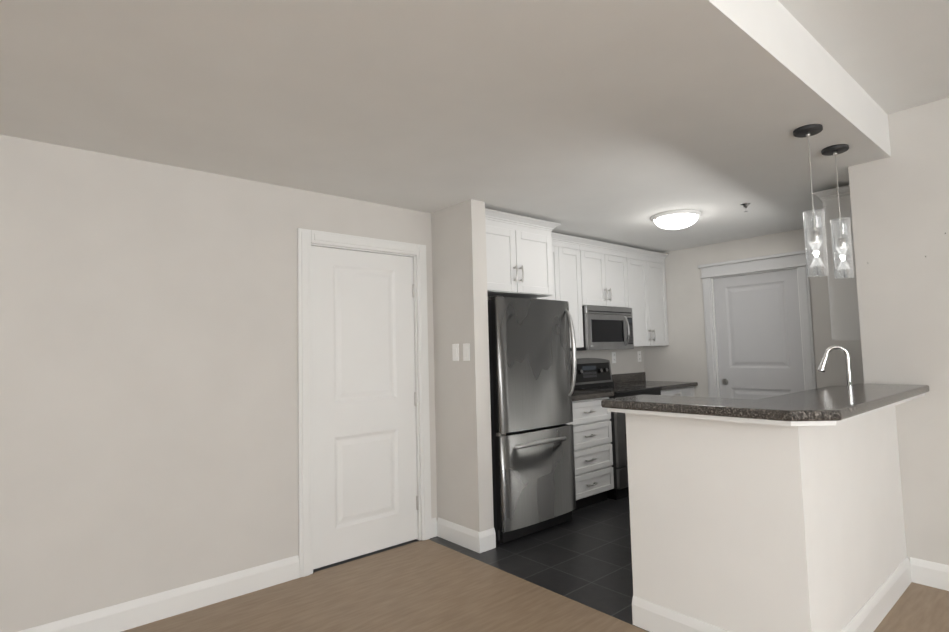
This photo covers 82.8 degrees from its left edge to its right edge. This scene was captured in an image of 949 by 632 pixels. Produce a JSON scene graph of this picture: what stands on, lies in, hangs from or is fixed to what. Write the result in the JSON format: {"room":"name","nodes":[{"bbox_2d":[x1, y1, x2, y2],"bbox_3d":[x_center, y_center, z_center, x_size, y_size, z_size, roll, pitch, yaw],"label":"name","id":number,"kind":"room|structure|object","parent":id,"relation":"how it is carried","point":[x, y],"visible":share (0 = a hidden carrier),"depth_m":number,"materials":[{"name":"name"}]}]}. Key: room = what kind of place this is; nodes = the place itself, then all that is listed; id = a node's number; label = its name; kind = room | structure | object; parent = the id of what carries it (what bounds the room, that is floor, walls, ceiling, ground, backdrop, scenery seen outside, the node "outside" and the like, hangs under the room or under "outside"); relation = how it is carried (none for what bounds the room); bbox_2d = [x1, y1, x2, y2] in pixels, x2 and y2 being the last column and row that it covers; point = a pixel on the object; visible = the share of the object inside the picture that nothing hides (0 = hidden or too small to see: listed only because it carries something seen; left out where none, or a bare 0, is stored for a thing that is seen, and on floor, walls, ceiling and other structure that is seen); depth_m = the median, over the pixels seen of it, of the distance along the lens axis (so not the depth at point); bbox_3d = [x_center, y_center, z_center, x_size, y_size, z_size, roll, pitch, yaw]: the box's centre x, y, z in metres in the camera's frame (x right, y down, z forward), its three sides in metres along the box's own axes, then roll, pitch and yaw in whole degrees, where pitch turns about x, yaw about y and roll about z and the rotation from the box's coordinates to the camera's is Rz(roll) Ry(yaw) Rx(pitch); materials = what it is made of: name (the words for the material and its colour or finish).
{"room":"kitchen","nodes":[
{"label":"kitchen","id":0,"kind":"room"},
{"bbox_2d":[0,135,436,631],"bbox_3d":[-2.022,0.361,2.614,4.440,2.390,0.120,2,-5,-41],"label":"wall","id":1,"kind":"structure","parent":0,"point":[148,381],"depth_m":2.80,"materials":[{"name":"paint"}]},
{"bbox_2d":[18,555,298,631],"bbox_3d":[-2.347,1.471,2.145,3.390,0.130,0.016,2,-5,-41],"label":"baseboard","id":2,"kind":"structure","parent":1,"relation":"attached to","point":[124,616],"depth_m":2.82,"materials":[{"name":"white wood"}]},
{"bbox_2d":[297,228,431,577],"bbox_3d":[-0.711,0.524,3.634,0.985,2.135,0.026,2,-5,-41],"label":"door frame","id":3,"kind":"structure","parent":1,"relation":"attached to","point":[305,544],"depth_m":3.40,"materials":[{"name":"white wood"}]},
{"bbox_2d":[311,244,420,568],"bbox_3d":[-0.751,0.570,3.679,0.815,2.050,0.100,2,-5,-41],"label":"door","id":4,"kind":"structure","parent":1,"relation":"in","point":[365,466],"depth_m":3.64,"materials":[{"name":"white wood"}]},
{"bbox_2d":[431,517,436,537],"bbox_3d":[-0.297,1.537,3.908,0.049,0.130,0.016,2,-5,-41],"label":"baseboard","id":5,"kind":"structure","parent":1,"relation":"attached to","point":[434,527],"depth_m":3.90,"materials":[{"name":"white wood"}]},
{"bbox_2d":[437,517,477,551],"bbox_3d":[-0.119,1.522,3.751,0.016,0.130,0.454,2,-5,-41],"label":"baseboard","id":6,"kind":"structure","parent":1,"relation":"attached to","point":[463,536],"depth_m":3.74,"materials":[{"name":"white wood"}]},
{"bbox_2d":[0,0,890,252],"bbox_3d":[-0.059,-1.044,2.884,7.700,0.350,2.860,2,-5,-41],"label":"ceiling","id":7,"kind":"structure","parent":0,"point":[620,122],"depth_m":2.30,"materials":[{"name":"paint"}]},
{"bbox_2d":[651,209,700,229],"bbox_3d":[1.633,-0.760,4.357,0.384,0.107,0.384,2,-5,-41],"label":"flush ceiling light","id":8,"kind":"object","parent":7,"relation":"attached to","point":[676,219],"visible":1,"depth_m":4.25,"materials":[{"name":"white glass"}]},
{"bbox_2d":[740,203,750,211],"bbox_3d":[2.042,-0.816,4.053,0.072,0.058,0.072,2,-5,-41],"label":"sprinkler","id":9,"kind":"object","parent":7,"relation":"attached to","point":[745,205],"visible":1,"depth_m":4.04,"materials":[{"name":"silver metal"}]},
{"bbox_2d":[793,124,828,276],"bbox_3d":[1.662,-0.561,2.644,0.126,0.735,0.126,2,-5,-41],"label":"pendant light","id":10,"kind":"object","parent":7,"relation":"hanging from","point":[808,131],"visible":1,"depth_m":2.62,"materials":[{"name":"grey"}]},
{"bbox_2d":[821,144,853,278],"bbox_3d":[1.980,-0.560,2.918,0.126,0.715,0.126,2,-5,-41],"label":"pendant light","id":11,"kind":"object","parent":7,"relation":"hanging from","point":[835,150],"visible":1,"depth_m":2.90,"materials":[{"name":"grey"}]},
{"bbox_2d":[431,199,493,531],"bbox_3d":[-0.202,0.407,4.001,0.130,2.390,0.790,2,-5,-41],"label":"wall","id":12,"kind":"structure","parent":0,"point":[462,413],"depth_m":3.78,"materials":[{"name":"paint"}]},
{"bbox_2d":[452,344,458,360],"bbox_3d":[-0.135,0.258,3.821,0.009,0.120,0.070,2,-5,-41],"label":"light switch","id":13,"kind":"object","parent":12,"relation":"attached to","point":[455,347],"depth_m":3.81,"materials":[{"name":"white plastic"}]},
{"bbox_2d":[463,343,469,360],"bbox_3d":[-0.057,0.250,3.730,0.009,0.120,0.070,2,-5,-41],"label":"light switch","id":14,"kind":"object","parent":12,"relation":"attached to","point":[466,351],"depth_m":3.72,"materials":[{"name":"white plastic"}]},
{"bbox_2d":[478,528,495,552],"bbox_3d":[0.084,1.507,3.616,0.146,0.130,0.016,2,-5,-41],"label":"baseboard","id":15,"kind":"structure","parent":12,"relation":"attached to","point":[486,540],"depth_m":3.61,"materials":[{"name":"white wood"}]},
{"bbox_2d":[122,496,948,631],"bbox_3d":[1.324,1.422,1.091,7.820,0.100,7.040,2,-5,-41],"label":"floor","id":16,"kind":"structure","parent":0,"point":[574,574],"depth_m":2.96,"materials":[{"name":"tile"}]},
{"bbox_2d":[488,295,576,542],"bbox_3d":[0.278,0.742,4.182,0.780,1.722,0.798,2,-5,-41],"label":"refrigerator","id":17,"kind":"object","parent":16,"relation":"on","point":[532,384],"visible":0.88,"depth_m":3.87,"materials":[{"name":"grey metal"}]},
{"bbox_2d":[566,390,613,510],"bbox_3d":[0.774,1.102,4.718,0.681,1.050,0.638,2,-5,-41],"label":"base cabinet","id":18,"kind":"object","parent":16,"relation":"on","point":[593,455],"visible":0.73,"depth_m":4.55,"materials":[{"name":"white wood"}]},
{"bbox_2d":[571,358,661,499],"bbox_3d":[1.349,1.022,5.159,0.750,1.240,0.688,2,-5,-41],"label":"range","id":19,"kind":"object","parent":16,"relation":"on","point":[593,374],"visible":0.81,"depth_m":4.91,"materials":[{"name":"grey metal"}]},
{"bbox_2d":[612,372,697,396],"bbox_3d":[1.892,1.138,5.679,0.746,1.050,0.638,2,-5,-41],"label":"base cabinet","id":20,"kind":"object","parent":16,"relation":"on","point":[671,388],"visible":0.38,"depth_m":5.68,"materials":[{"name":"black stone"}]},
{"bbox_2d":[757,386,842,399],"bbox_3d":[2.241,1.034,3.514,3.044,0.950,0.668,2,-5,-41],"label":"base cabinet","id":21,"kind":"object","parent":16,"relation":"on","point":[800,392],"visible":0.02,"depth_m":4.17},
{"bbox_2d":[818,345,852,385],"bbox_3d":[2.220,0.361,3.302,0.191,0.365,0.060,-3,-4,27],"label":"faucet","id":22,"kind":"object","parent":21,"relation":"on","point":[822,365],"visible":0.77,"depth_m":3.29,"materials":[{"name":"silver metal"}]},
{"bbox_2d":[570,346,643,373],"bbox_3d":[0.816,0.469,5.316,3.130,2.390,0.120,2,-5,-41],"label":"wall","id":23,"kind":"structure","parent":0,"point":[627,361],"depth_m":5.93,"materials":[{"name":"paint"}]},
{"bbox_2d":[485,208,559,299],"bbox_3d":[0.182,-0.451,4.353,0.860,0.590,0.628,2,-5,-41],"label":"upper cabinet","id":24,"kind":"object","parent":23,"relation":"attached to","point":[519,255],"visible":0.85,"depth_m":4.14,"materials":[{"name":"white wood"}]},
{"bbox_2d":[531,232,583,347],"bbox_3d":[0.676,-0.212,4.923,0.624,1.016,0.378,2,-5,-41],"label":"upper cabinet","id":25,"kind":"object","parent":23,"relation":"attached to","point":[566,267],"visible":0.38,"depth_m":4.93,"materials":[{"name":"white wood"}]},
{"bbox_2d":[580,238,630,307],"bbox_3d":[1.197,-0.393,5.388,0.758,0.620,0.378,2,-5,-41],"label":"upper cabinet","id":26,"kind":"object","parent":23,"relation":"attached to","point":[604,281],"visible":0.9,"depth_m":5.26,"materials":[{"name":"white wood"}]},
{"bbox_2d":[570,305,633,350],"bbox_3d":[1.225,0.128,5.336,0.754,0.417,0.425,2,-5,-41],"label":"over-the-range microwave","id":27,"kind":"object","parent":26,"relation":"attached to","point":[607,328],"visible":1,"depth_m":5.17,"materials":[{"name":"grey metal"}]},
{"bbox_2d":[612,352,615,362],"bbox_3d":[1.512,0.451,5.833,0.070,0.120,0.007,2,-5,-41],"label":"electrical outlet","id":28,"kind":"object","parent":23,"relation":"attached to","point":[614,356],"depth_m":5.83,"materials":[{"name":"white plastic"}]},
{"bbox_2d":[637,351,640,361],"bbox_3d":[1.888,0.463,6.156,0.070,0.120,0.007,2,-5,-41],"label":"electrical outlet","id":29,"kind":"object","parent":23,"relation":"attached to","point":[638,352],"depth_m":6.15,"materials":[{"name":"white plastic"}]},
{"bbox_2d":[626,247,668,346],"bbox_3d":[1.773,-0.177,5.867,0.746,1.016,0.378,2,-5,-41],"label":"upper cabinet","id":30,"kind":"object","parent":23,"relation":"attached to","point":[647,299],"visible":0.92,"depth_m":5.75,"materials":[{"name":"white wood"}]},
{"bbox_2d":[625,413,772,631],"bbox_3d":[1.032,0.955,2.453,0.170,1.028,0.635,2,-5,-41],"label":"wall","id":31,"kind":"structure","parent":0,"point":[699,549],"depth_m":2.37,"materials":[{"name":"paint"}]},
{"bbox_2d":[632,596,729,631],"bbox_3d":[1.019,1.396,2.309,0.016,0.130,0.775,2,-5,-41],"label":"baseboard","id":32,"kind":"structure","parent":31,"relation":"attached to","point":[649,616],"depth_m":2.48,"materials":[{"name":"white wood"}]},
{"bbox_2d":[643,226,863,396],"bbox_3d":[2.865,0.412,5.243,0.120,2.390,2.670,2,-5,-41],"label":"wall","id":33,"kind":"structure","parent":0,"point":[681,357],"depth_m":5.69,"materials":[{"name":"paint"}]},
{"bbox_2d":[698,250,816,397],"bbox_3d":[2.753,0.518,5.244,0.045,2.185,1.058,2,-5,-41],"label":"door frame","id":34,"kind":"structure","parent":33,"relation":"attached to","point":[767,263],"depth_m":5.20,"materials":[{"name":"white wood"}]},
{"bbox_2d":[711,267,804,398],"bbox_3d":[2.810,0.592,5.286,0.100,2.040,0.818,2,-5,-41],"label":"door","id":35,"kind":"structure","parent":33,"relation":"in","point":[758,337],"depth_m":5.29,"materials":[{"name":"paint"}]},
{"bbox_2d":[760,406,906,631],"bbox_3d":[1.789,0.945,2.593,1.500,1.028,0.140,2,-5,-41],"label":"wall","id":36,"kind":"structure","parent":0,"point":[836,540],"depth_m":2.24,"materials":[{"name":"paint"}]},
{"bbox_2d":[601,383,928,425],"bbox_3d":[1.551,0.418,2.767,1.660,0.058,0.957,2,-5,-41],"label":"countertop","id":37,"kind":"structure","parent":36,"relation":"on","point":[835,406],"depth_m":2.28,"materials":[{"name":"grey stone"}]},
{"bbox_2d":[841,556,911,631],"bbox_3d":[1.845,1.387,2.499,1.516,0.130,0.016,2,-5,-41],"label":"baseboard","id":38,"kind":"structure","parent":36,"relation":"attached to","point":[872,612],"depth_m":2.60,"materials":[{"name":"white wood"}]},
{"bbox_2d":[778,0,948,113],"bbox_3d":[2.186,-1.407,0.193,7.820,0.100,4.180,2,-5,-41],"label":"ceiling","id":39,"kind":"structure","parent":0,"point":[890,56],"depth_m":2.36,"materials":[{"name":"paint"}]},
{"bbox_2d":[848,97,948,564],"bbox_3d":[3.736,0.022,1.621,0.140,2.640,4.270,2,-5,-41],"label":"wall","id":40,"kind":"structure","parent":0,"point":[919,141],"depth_m":3.00,"materials":[{"name":"paint"}]},
{"bbox_2d":[910,557,948,590],"bbox_3d":[3.760,1.267,1.428,0.016,0.130,4.114,2,-5,-41],"label":"baseboard","id":41,"kind":"structure","parent":40,"relation":"attached to","point":[930,574],"depth_m":2.92,"materials":[{"name":"white wood"}]},
{"bbox_3d":[3.045,0.306,3.733,1.580,2.390,0.140,2,-5,-41],"label":"wall","id":42,"kind":"structure","parent":0,"visible":0},
{"bbox_2d":[813,185,860,340],"bbox_3d":[2.956,-0.332,4.004,1.388,1.016,0.294,2,-5,-41],"label":"upper cabinet","id":43,"kind":"object","parent":42,"relation":"attached to","point":[844,309],"visible":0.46,"depth_m":3.59,"materials":[{"name":"grey paint"}]}
]}

